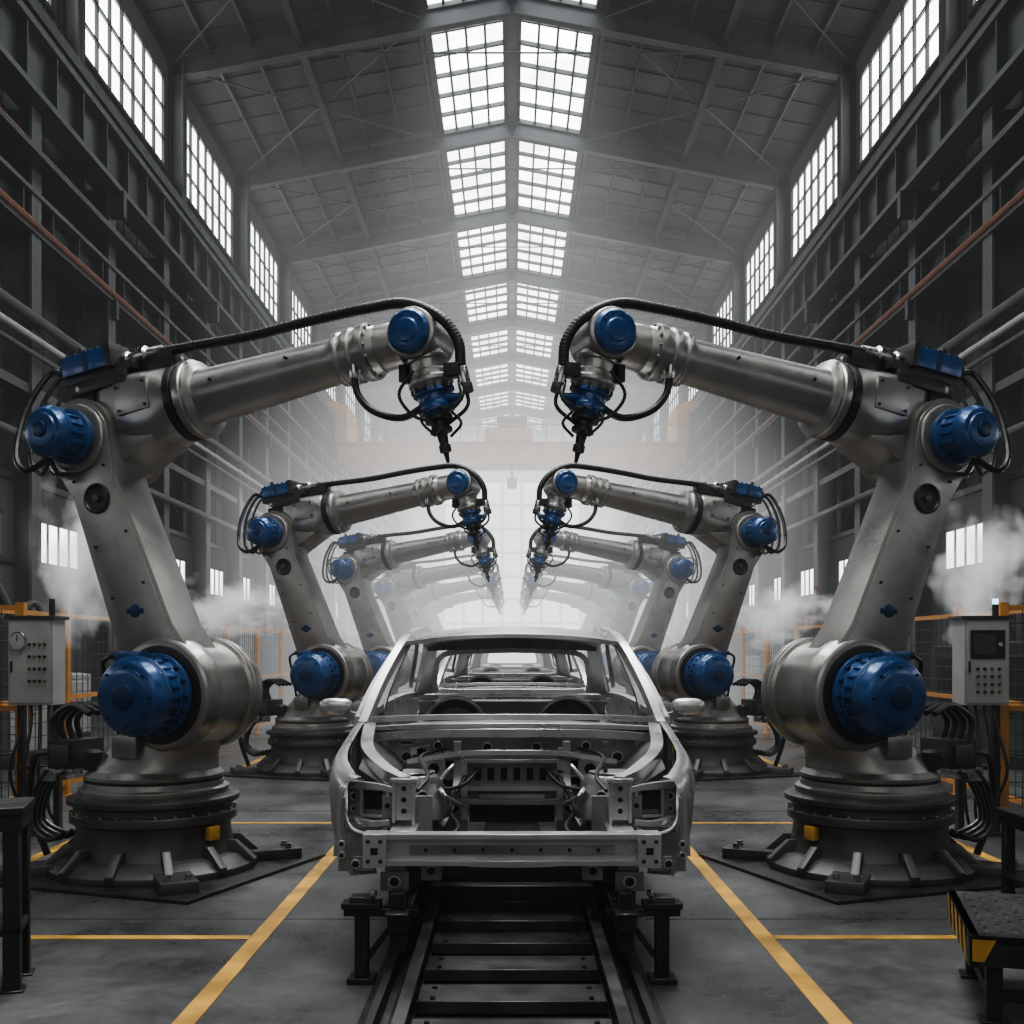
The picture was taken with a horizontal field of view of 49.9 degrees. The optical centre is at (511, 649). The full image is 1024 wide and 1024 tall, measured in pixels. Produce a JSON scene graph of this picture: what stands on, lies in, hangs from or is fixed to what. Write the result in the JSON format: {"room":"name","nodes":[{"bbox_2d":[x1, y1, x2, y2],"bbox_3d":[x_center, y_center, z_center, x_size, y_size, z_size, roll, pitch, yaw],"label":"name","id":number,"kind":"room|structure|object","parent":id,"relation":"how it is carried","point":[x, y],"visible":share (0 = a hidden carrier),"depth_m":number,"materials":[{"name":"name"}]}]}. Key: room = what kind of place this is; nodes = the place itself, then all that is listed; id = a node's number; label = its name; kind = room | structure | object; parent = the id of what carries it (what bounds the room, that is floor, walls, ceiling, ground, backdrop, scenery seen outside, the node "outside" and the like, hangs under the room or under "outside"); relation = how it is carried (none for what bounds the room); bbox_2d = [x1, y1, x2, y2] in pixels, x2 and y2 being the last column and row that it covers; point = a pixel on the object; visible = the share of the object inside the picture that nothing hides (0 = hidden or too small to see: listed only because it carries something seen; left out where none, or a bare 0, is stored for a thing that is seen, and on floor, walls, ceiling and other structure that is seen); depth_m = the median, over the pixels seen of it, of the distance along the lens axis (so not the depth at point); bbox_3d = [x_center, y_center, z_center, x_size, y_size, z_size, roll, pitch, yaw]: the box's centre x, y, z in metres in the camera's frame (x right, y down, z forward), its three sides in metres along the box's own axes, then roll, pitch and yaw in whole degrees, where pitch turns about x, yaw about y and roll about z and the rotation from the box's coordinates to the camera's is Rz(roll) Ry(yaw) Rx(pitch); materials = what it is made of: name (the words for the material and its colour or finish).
{"room":"factory floor","nodes":[
{"label":"factory floor","id":0,"kind":"room"},
{"bbox_2d":[0,0,410,700],"bbox_3d":[-11.695,-9.550,52.550,1.210,22.500,120.900,0,0,0],"label":"wall","id":1,"kind":"structure","parent":0,"point":[73,588],"depth_m":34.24,"materials":[{"name":"metal"}]},
{"bbox_2d":[39,0,56,18],"bbox_3d":[-12.010,-18.160,24.650,0.260,3.360,8.200,0,0,0],"label":"window","id":2,"kind":"structure","parent":1,"relation":"in","point":[48,4],"depth_m":28.39,"materials":[{"name":"clear glass"}]},
{"bbox_2d":[42,520,79,569],"bbox_3d":[-11.200,-2.550,26.825,0.100,1.060,3.210,0,0,0],"label":"window","id":3,"kind":"structure","parent":1,"relation":"in","point":[60,544],"depth_m":27.23,"materials":[{"name":"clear glass"}]},
{"bbox_2d":[85,0,168,173],"bbox_3d":[-12.010,-18.160,33.950,0.260,3.360,8.200,0,0,0],"label":"window","id":4,"kind":"structure","parent":1,"relation":"in","point":[122,64],"depth_m":34.43,"materials":[{"name":"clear glass"}]},
{"bbox_2d":[175,557,186,583],"bbox_3d":[-11.200,-2.550,36.125,0.100,1.060,3.210,0,0,0],"label":"window","id":5,"kind":"structure","parent":1,"relation":"in","point":[181,563],"depth_m":37.42,"materials":[{"name":"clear glass"}]},
{"bbox_2d":[187,115,235,266],"bbox_3d":[-12.010,-18.160,43.250,0.260,3.360,8.200,0,0,0],"label":"window","id":6,"kind":"structure","parent":1,"relation":"in","point":[209,193],"depth_m":43.86,"materials":[{"name":"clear glass"}]},
{"bbox_2d":[210,567,223,596],"bbox_3d":[-11.200,-2.550,41.075,0.100,1.060,3.210,0,0,0],"label":"window","id":7,"kind":"structure","parent":1,"relation":"in","point":[216,575],"depth_m":41.73,"materials":[{"name":"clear glass"}]},
{"bbox_2d":[243,576,250,601],"bbox_3d":[-11.200,-2.550,45.425,0.100,1.060,3.210,0,0,0],"label":"window","id":8,"kind":"structure","parent":1,"relation":"in","point":[246,580],"depth_m":46.34,"materials":[{"name":"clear glass"}]},
{"bbox_2d":[250,219,278,323],"bbox_3d":[-12.010,-18.160,52.550,0.260,3.360,8.200,0,0,0],"label":"window","id":9,"kind":"structure","parent":1,"relation":"in","point":[264,269],"depth_m":53.51,"materials":[{"name":"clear glass"}]},
{"bbox_2d":[269,583,275,605],"bbox_3d":[-11.200,-2.550,50.375,0.100,1.060,3.210,0,0,0],"label":"window","id":10,"kind":"structure","parent":1,"relation":"in","point":[271,586],"depth_m":51.28,"materials":[{"name":"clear glass"}]},
{"bbox_2d":[292,288,311,347],"bbox_3d":[-12.010,-18.160,61.850,0.260,3.360,8.200,0,0,0],"label":"window","id":11,"kind":"structure","parent":1,"relation":"in","point":[303,336],"depth_m":62.64,"materials":[{"name":"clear glass"}]},
{"bbox_2d":[323,339,336,400],"bbox_3d":[-12.010,-18.160,71.150,0.260,3.360,8.200,0,0,0],"label":"window","id":12,"kind":"structure","parent":1,"relation":"in","point":[331,393],"depth_m":73.13,"materials":[{"name":"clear glass"}]},
{"bbox_2d":[336,602,337,617],"bbox_3d":[-11.200,-2.550,68.975,0.100,1.060,3.210,0,0,0],"label":"window","id":13,"kind":"structure","parent":1,"relation":"in","point":[336,602],"depth_m":70.27,"materials":[{"name":"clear glass"}]},
{"bbox_2d":[346,386,355,416],"bbox_3d":[-12.010,-18.160,80.450,0.260,3.360,8.200,0,0,0],"label":"window","id":14,"kind":"structure","parent":1,"relation":"in","point":[350,397],"depth_m":82.44,"materials":[{"name":"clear glass"}]},
{"bbox_2d":[364,409,370,440],"bbox_3d":[-12.010,-18.160,89.750,0.260,3.360,8.200,0,0,0],"label":"window","id":15,"kind":"structure","parent":1,"relation":"in","point":[367,419],"depth_m":91.72,"materials":[{"name":"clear glass"}]},
{"bbox_2d":[379,432,384,473],"bbox_3d":[-12.010,-18.160,99.050,0.260,3.360,8.200,0,0,0],"label":"window","id":16,"kind":"structure","parent":1,"relation":"in","point":[381,438],"depth_m":101.33,"materials":[{"name":"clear glass"}]},
{"bbox_2d":[391,471,394,485],"bbox_3d":[-12.010,-18.160,108.350,0.260,3.360,8.200,0,0,0],"label":"window","id":17,"kind":"structure","parent":1,"relation":"in","point":[392,478],"depth_m":111.34,"materials":[{"name":"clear glass"}]},
{"bbox_2d":[324,401,699,488],"bbox_3d":[0.000,-12.050,66.000,21.800,4.700,4.800,0,0,0],"label":"crane","id":18,"kind":"object","parent":1,"relation":"on","point":[510,445],"visible":0.88,"depth_m":64.46,"materials":[{"name":"metal"}]},
{"bbox_2d":[133,0,890,440],"bbox_3d":[0.000,-21.638,52.550,24.600,2.116,120.900,0,0,0],"label":"ceiling","id":19,"kind":"structure","parent":0,"point":[396,90],"depth_m":45.66,"materials":[{"name":"metal"}]},
{"bbox_2d":[170,0,853,440],"bbox_3d":[0.000,-21.500,52.550,24.051,2.987,121.250,0,0,0],"label":"roof trusses","id":20,"kind":"object","parent":19,"relation":"attached to","point":[306,44],"visible":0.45,"depth_m":47.86,"materials":[{"name":"metal"}]},
{"bbox_2d":[421,0,602,431],"bbox_3d":[0.000,-22.819,52.550,6.330,0.802,121.020,0,0,0],"label":"skylight","id":21,"kind":"object","parent":19,"relation":"attached to","point":[470,90],"visible":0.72,"depth_m":51.97,"materials":[{"name":"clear glass"}]},
{"bbox_2d":[0,668,1023,1023],"bbox_3d":[0.000,1.850,52.550,25.000,0.300,121.900,0,0,0],"label":"floor","id":22,"kind":"structure","parent":0,"point":[299,974],"depth_m":6.35,"materials":[{"name":"concrete"}]},
{"bbox_2d":[0,797,34,994],"bbox_3d":[-3.007,1.240,5.500,1.100,0.920,0.420,0,0,-16],"label":"workbench","id":23,"kind":"object","parent":22,"relation":"on","point":[16,813],"visible":1,"depth_m":5.46,"materials":[{"name":"metal"}]},
{"bbox_2d":[0,583,50,770],"bbox_3d":[-7.795,0.161,16.091,1.800,3.078,1.620,0,0,-29],"label":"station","id":24,"kind":"object","parent":22,"relation":"on","point":[4,600],"visible":0.23,"depth_m":15.57,"materials":[{"name":"metal"}]},
{"bbox_2d":[4,599,69,835],"bbox_3d":[-4.360,0.615,10.089,0.460,2.170,0.362,0,0,0],"label":"control panel","id":25,"kind":"object","parent":22,"relation":"on","point":[36,644],"visible":0.82,"depth_m":9.96,"materials":[{"name":"metal"}]},
{"bbox_2d":[26,599,90,736],"bbox_3d":[-8.595,0.341,19.691,1.800,2.719,1.620,0,0,-29],"label":"station","id":26,"kind":"object","parent":22,"relation":"on","point":[38,605],"visible":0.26,"depth_m":19.47,"materials":[{"name":"metal"}]},
{"bbox_2d":[0,602,362,797],"bbox_3d":[-6.120,0.600,26.000,3.040,2.200,31.380,0,0,0],"label":"fence","id":27,"kind":"object","parent":22,"relation":"on","point":[20,608],"visible":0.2,"depth_m":13.50,"materials":[{"name":"metal"}]},
{"bbox_2d":[191,598,215,636],"bbox_3d":[-7.795,0.161,26.891,1.800,3.078,1.620,0,0,-29],"label":"station","id":28,"kind":"object","parent":22,"relation":"on","point":[195,601],"visible":0.12,"depth_m":27.05,"materials":[{"name":"metal"}]},
{"bbox_2d":[0,297,473,904],"bbox_3d":[-2.052,-0.384,8.269,3.829,4.167,1.840,0,0,20],"label":"robot","id":29,"kind":"object","parent":22,"relation":"on","point":[151,814],"visible":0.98,"depth_m":8.12,"materials":[{"name":"metal"}]},
{"bbox_2d":[253,610,294,647],"bbox_3d":[-7.795,0.161,37.691,1.800,3.078,1.620,0,0,-29],"label":"station","id":30,"kind":"object","parent":22,"relation":"on","point":[276,624],"visible":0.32,"depth_m":37.43,"materials":[{"name":"metal"}]},
{"bbox_2d":[251,619,297,705],"bbox_3d":[-6.995,0.366,34.091,1.800,2.667,1.620,0,0,-29],"label":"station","id":31,"kind":"object","parent":22,"relation":"on","point":[265,649],"visible":0.29,"depth_m":33.25,"materials":[{"name":"metal"}]},
{"bbox_2d":[338,629,349,642],"bbox_3d":[-6.995,0.366,44.891,1.800,2.667,1.620,0,0,-29],"label":"station","id":32,"kind":"object","parent":22,"relation":"on","point":[339,630],"visible":0.05,"depth_m":44.99,"materials":[{"name":"metal"}]},
{"bbox_2d":[223,463,491,781],"bbox_3d":[-2.052,-0.384,15.069,3.829,4.167,1.840,0,0,20],"label":"robot","id":33,"kind":"object","parent":22,"relation":"on","point":[305,741],"visible":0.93,"depth_m":14.92,"materials":[{"name":"metal"}]},
{"bbox_2d":[322,524,497,725],"bbox_3d":[-2.052,-0.384,21.869,3.829,4.167,1.840,0,0,20],"label":"robot","id":34,"kind":"object","parent":22,"relation":"on","point":[366,557],"visible":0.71,"depth_m":21.80,"materials":[{"name":"metal"}]},
{"bbox_2d":[370,554,501,714],"bbox_3d":[-2.052,-0.384,28.669,3.829,4.167,1.840,0,0,20],"label":"robot","id":35,"kind":"object","parent":22,"relation":"on","point":[396,584],"visible":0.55,"depth_m":28.59,"materials":[{"name":"metal"}]},
{"bbox_2d":[403,573,502,666],"bbox_3d":[-2.052,-0.384,35.469,3.829,4.167,1.840,0,0,20],"label":"robot","id":36,"kind":"object","parent":22,"relation":"on","point":[415,602],"visible":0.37,"depth_m":35.38,"materials":[{"name":"metal"}]},
{"bbox_2d":[424,589,504,682],"bbox_3d":[-2.052,-0.384,42.269,3.829,4.167,1.840,0,0,20],"label":"robot","id":37,"kind":"object","parent":22,"relation":"on","point":[434,608],"visible":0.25,"depth_m":42.16,"materials":[{"name":"metal"}]},
{"bbox_2d":[357,876,666,1023],"bbox_3d":[0.000,1.625,22.250,1.400,0.150,43.500,0,0,0],"label":"track","id":38,"kind":"object","parent":22,"relation":"on","point":[472,960],"visible":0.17,"depth_m":5.57,"materials":[{"name":"metal"}]},
{"bbox_2d":[341,880,682,984],"bbox_3d":[0.000,1.465,7.935,1.740,0.470,4.830,0,0,0],"label":"support stand","id":39,"kind":"object","parent":22,"relation":"on","point":[401,907],"visible":0.34,"depth_m":5.62,"materials":[{"name":"metal"}]},
{"bbox_2d":[319,626,704,890],"bbox_3d":[0.000,0.558,8.053,2.530,1.485,4.995,0,0,0],"label":"shell","id":40,"kind":"object","parent":39,"relation":"on","point":[463,787],"visible":1,"depth_m":6.80,"materials":[{"name":"metal"}]},
{"bbox_2d":[31,756,1000,1023],"bbox_3d":[0.000,1.698,25.250,7.900,0.004,49.500,0,0,0],"label":"floor markings","id":41,"kind":"object","parent":22,"relation":"on","point":[194,1011],"depth_m":6.47,"materials":[{"name":"yellow paint"}]},
{"bbox_2d":[519,589,599,682],"bbox_3d":[2.052,-0.384,42.269,3.829,4.167,1.840,0,0,-20],"label":"robot","id":42,"kind":"object","parent":22,"relation":"on","point":[589,608],"visible":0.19,"depth_m":42.16,"materials":[{"name":"metal"}]},
{"bbox_2d":[521,573,620,666],"bbox_3d":[2.052,-0.384,35.469,3.829,4.167,1.840,0,0,-20],"label":"robot","id":43,"kind":"object","parent":22,"relation":"on","point":[608,602],"visible":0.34,"depth_m":35.38,"materials":[{"name":"metal"}]},
{"bbox_2d":[522,554,653,714],"bbox_3d":[2.052,-0.384,28.669,3.829,4.167,1.840,0,0,-20],"label":"robot","id":44,"kind":"object","parent":22,"relation":"on","point":[627,584],"visible":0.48,"depth_m":28.59,"materials":[{"name":"metal"}]},
{"bbox_2d":[526,524,701,725],"bbox_3d":[2.052,-0.384,21.869,3.829,4.167,1.840,0,0,-20],"label":"robot","id":45,"kind":"object","parent":22,"relation":"on","point":[657,557],"visible":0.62,"depth_m":21.80,"materials":[{"name":"metal"}]},
{"bbox_2d":[532,463,800,781],"bbox_3d":[2.052,-0.384,15.069,3.829,4.167,1.840,0,0,-20],"label":"robot","id":46,"kind":"object","parent":22,"relation":"on","point":[718,741],"visible":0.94,"depth_m":14.92,"materials":[{"name":"metal"}]},
{"bbox_2d":[662,617,689,648],"bbox_3d":[6.995,0.161,44.891,1.800,3.078,1.620,0,0,29],"label":"station","id":47,"kind":"object","parent":22,"relation":"on","point":[678,629],"visible":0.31,"depth_m":44.89,"materials":[{"name":"metal"}]},
{"bbox_2d":[737,623,757,653],"bbox_3d":[7.795,0.341,37.691,1.800,2.719,1.620,0,0,29],"label":"station","id":48,"kind":"object","parent":22,"relation":"on","point":[739,626],"visible":0.13,"depth_m":37.68,"materials":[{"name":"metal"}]},
{"bbox_2d":[726,610,772,705],"bbox_3d":[6.995,0.161,34.091,1.800,3.078,1.620,0,0,29],"label":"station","id":49,"kind":"object","parent":22,"relation":"on","point":[757,643],"visible":0.2,"depth_m":33.30,"materials":[{"name":"metal"}]},
{"bbox_2d":[550,297,1023,904],"bbox_3d":[2.052,-0.384,8.269,3.829,4.167,1.840,0,0,-20],"label":"robot","id":50,"kind":"object","parent":22,"relation":"on","point":[872,814],"visible":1,"depth_m":8.12,"materials":[{"name":"metal"}]},
{"bbox_2d":[790,586,830,641],"bbox_3d":[6.995,0.161,23.291,1.800,3.078,1.620,0,0,29],"label":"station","id":51,"kind":"object","parent":22,"relation":"on","point":[826,606],"visible":0.06,"depth_m":23.32,"materials":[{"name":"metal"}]},
{"bbox_2d":[800,616,823,625],"bbox_3d":[8.595,0.366,30.491,1.800,2.667,1.620,0,0,29],"label":"station","id":52,"kind":"object","parent":22,"relation":"on","point":[801,617],"visible":0.06,"depth_m":30.91,"materials":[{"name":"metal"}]},
{"bbox_2d":[806,609,823,625],"bbox_3d":[7.795,0.341,26.891,1.800,2.719,1.620,0,0,29],"label":"station","id":53,"kind":"object","parent":22,"relation":"on","point":[807,610],"visible":0.09,"depth_m":27.32,"materials":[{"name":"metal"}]},
{"bbox_2d":[661,602,1023,830],"bbox_3d":[6.120,0.600,26.000,3.040,2.200,31.380,0,0,0],"label":"fence","id":54,"kind":"object","parent":22,"relation":"on","point":[1005,609],"visible":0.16,"depth_m":13.33,"materials":[{"name":"metal"}]},
{"bbox_2d":[933,597,1016,738],"bbox_3d":[8.595,0.366,19.691,1.800,2.667,1.620,0,0,29],"label":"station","id":55,"kind":"object","parent":22,"relation":"on","point":[957,599],"visible":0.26,"depth_m":19.35,"materials":[{"name":"metal"}]},
{"bbox_2d":[948,599,1013,835],"bbox_3d":[4.300,0.615,10.095,0.460,2.170,0.350,0,0,0],"label":"control panel","id":56,"kind":"object","parent":22,"relation":"on","point":[980,644],"visible":0.78,"depth_m":9.96,"materials":[{"name":"metal"}]},
{"bbox_2d":[947,890,1023,1023],"bbox_3d":[2.766,1.488,5.240,1.203,0.424,0.953,0,0,16],"label":"step platform","id":57,"kind":"object","parent":22,"relation":"on","point":[988,928],"visible":1,"depth_m":5.04,"materials":[{"name":"metal"}]},
{"bbox_2d":[973,582,1023,770],"bbox_3d":[7.795,0.341,16.091,1.800,2.719,1.620,0,0,29],"label":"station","id":58,"kind":"object","parent":22,"relation":"on","point":[1001,585],"visible":0.37,"depth_m":15.57,"materials":[{"name":"metal"}]},
{"bbox_2d":[995,807,1023,893],"bbox_3d":[4.030,1.400,7.025,1.300,0.600,1.350,0,0,0],"label":"workbench","id":59,"kind":"object","parent":22,"relation":"on","point":[1010,818],"visible":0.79,"depth_m":7.60,"materials":[{"name":"metal"}]},
{"bbox_3d":[0.000,1.465,14.735,1.740,0.470,4.830,0,0,0],"label":"carrier","id":60,"kind":"object","parent":22,"relation":"on","visible":0},
{"bbox_2d":[414,654,609,698],"bbox_3d":[0.000,0.558,14.852,2.530,1.485,4.995,0,0,0],"label":"shell","id":61,"kind":"object","parent":60,"relation":"on","point":[464,679],"visible":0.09,"depth_m":15.02,"materials":[{"name":"metal"}]},
{"bbox_3d":[0.000,1.465,21.535,1.740,0.470,4.830,0,0,0],"label":"carrier","id":62,"kind":"object","parent":22,"relation":"on","visible":0},
{"bbox_2d":[446,653,577,687],"bbox_3d":[0.000,0.558,21.652,2.530,1.485,4.995,0,0,0],"label":"shell","id":63,"kind":"object","parent":62,"relation":"on","point":[476,661],"visible":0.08,"depth_m":23.34,"materials":[{"name":"metal"}]},
{"bbox_3d":[0.000,1.465,28.335,1.740,0.470,4.830,0,0,0],"label":"carrier","id":64,"kind":"object","parent":22,"relation":"on","visible":0},
{"bbox_2d":[468,653,555,670],"bbox_3d":[0.000,0.558,28.453,2.530,1.485,4.995,0,0,0],"label":"shell","id":65,"kind":"object","parent":64,"relation":"on","point":[484,660],"visible":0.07,"depth_m":30.28,"materials":[{"name":"metal"}]},
{"bbox_2d":[400,431,623,665],"bbox_3d":[0.000,-10.700,113.150,24.000,24.800,0.300,0,0,0],"label":"wall","id":66,"kind":"structure","parent":0,"point":[420,519],"depth_m":113.01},
{"bbox_2d":[442,480,581,629],"bbox_3d":[0.000,-8.800,113.055,14.320,17.280,0.190,0,0,0],"label":"window","id":67,"kind":"structure","parent":66,"relation":"in","point":[511,523],"depth_m":113.09,"materials":[{"name":"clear glass"}]},
{"bbox_2d":[613,0,1023,700],"bbox_3d":[11.695,-9.550,52.550,1.210,22.500,120.900,0,0,0],"label":"wall","id":68,"kind":"structure","parent":0,"point":[965,505],"depth_m":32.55,"materials":[{"name":"metal"}]},
{"bbox_2d":[629,471,632,485],"bbox_3d":[12.010,-18.160,108.350,0.260,3.360,8.200,0,0,0],"label":"window","id":69,"kind":"structure","parent":68,"relation":"in","point":[630,478],"depth_m":111.34,"materials":[{"name":"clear glass"}]},
{"bbox_2d":[639,432,644,473],"bbox_3d":[12.010,-18.160,99.050,0.260,3.360,8.200,0,0,0],"label":"window","id":70,"kind":"structure","parent":68,"relation":"in","point":[642,438],"depth_m":101.33,"materials":[{"name":"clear glass"}]},
{"bbox_2d":[653,409,659,440],"bbox_3d":[12.010,-18.160,89.750,0.260,3.360,8.200,0,0,0],"label":"window","id":71,"kind":"structure","parent":68,"relation":"in","point":[656,419],"depth_m":91.72,"materials":[{"name":"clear glass"}]},
{"bbox_2d":[668,386,677,416],"bbox_3d":[12.010,-18.160,80.450,0.260,3.360,8.200,0,0,0],"label":"window","id":72,"kind":"structure","parent":68,"relation":"in","point":[673,397],"depth_m":82.44,"materials":[{"name":"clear glass"}]},
{"bbox_2d":[686,602,687,617],"bbox_3d":[11.200,-2.550,68.975,0.100,1.060,3.210,0,0,0],"label":"window","id":73,"kind":"structure","parent":68,"relation":"in","point":[686,602],"depth_m":70.27,"materials":[{"name":"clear glass"}]},
{"bbox_2d":[687,339,700,400],"bbox_3d":[12.010,-18.160,71.150,0.260,3.360,8.200,0,0,0],"label":"window","id":74,"kind":"structure","parent":68,"relation":"in","point":[692,393],"depth_m":73.13,"materials":[{"name":"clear glass"}]},
{"bbox_2d":[712,288,731,347],"bbox_3d":[12.010,-18.160,61.850,0.260,3.360,8.200,0,0,0],"label":"window","id":75,"kind":"structure","parent":68,"relation":"in","point":[720,336],"depth_m":62.64,"materials":[{"name":"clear glass"}]},
{"bbox_2d":[748,583,754,605],"bbox_3d":[11.200,-2.550,50.375,0.100,1.060,3.210,0,0,0],"label":"window","id":76,"kind":"structure","parent":68,"relation":"in","point":[751,586],"depth_m":51.28,"materials":[{"name":"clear glass"}]},
{"bbox_2d":[745,219,773,323],"bbox_3d":[12.010,-18.160,52.550,0.260,3.360,8.200,0,0,0],"label":"window","id":77,"kind":"structure","parent":68,"relation":"in","point":[759,269],"depth_m":53.51,"materials":[{"name":"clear glass"}]},
{"bbox_2d":[773,576,780,601],"bbox_3d":[11.200,-2.550,45.425,0.100,1.060,3.210,0,0,0],"label":"window","id":78,"kind":"structure","parent":68,"relation":"in","point":[776,580],"depth_m":46.34,"materials":[{"name":"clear glass"}]},
{"bbox_2d":[800,567,813,596],"bbox_3d":[11.200,-2.550,41.075,0.100,1.060,3.210,0,0,0],"label":"window","id":79,"kind":"structure","parent":68,"relation":"in","point":[806,575],"depth_m":41.73,"materials":[{"name":"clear glass"}]},
{"bbox_2d":[788,115,836,266],"bbox_3d":[12.010,-18.160,43.250,0.260,3.360,8.200,0,0,0],"label":"window","id":80,"kind":"structure","parent":68,"relation":"in","point":[814,193],"depth_m":43.86,"materials":[{"name":"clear glass"}]},
{"bbox_2d":[837,557,848,583],"bbox_3d":[11.200,-2.550,36.125,0.100,1.060,3.210,0,0,0],"label":"window","id":81,"kind":"structure","parent":68,"relation":"in","point":[842,562],"depth_m":37.42,"materials":[{"name":"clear glass"}]},
{"bbox_2d":[855,0,938,173],"bbox_3d":[12.010,-18.160,33.950,0.260,3.360,8.200,0,0,0],"label":"window","id":82,"kind":"structure","parent":68,"relation":"in","point":[901,64],"depth_m":34.53,"materials":[{"name":"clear glass"}]},
{"bbox_2d":[944,520,981,569],"bbox_3d":[11.200,-2.550,26.825,0.100,1.060,3.210,0,0,0],"label":"window","id":83,"kind":"structure","parent":68,"relation":"in","point":[963,544],"depth_m":27.29,"materials":[{"name":"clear glass"}]},
{"bbox_2d":[967,0,984,18],"bbox_3d":[12.010,-18.160,24.650,0.260,3.360,8.200,0,0,0],"label":"window","id":84,"kind":"structure","parent":68,"relation":"in","point":[975,4],"depth_m":28.39,"materials":[{"name":"clear glass"}]},
{"bbox_2d":[1022,509,1023,555],"bbox_3d":[11.200,-2.550,22.475,0.100,1.060,3.210,0,0,0],"label":"window","id":85,"kind":"structure","parent":68,"relation":"in","point":[1022,509],"depth_m":24.02,"materials":[{"name":"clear glass"}]}
]}

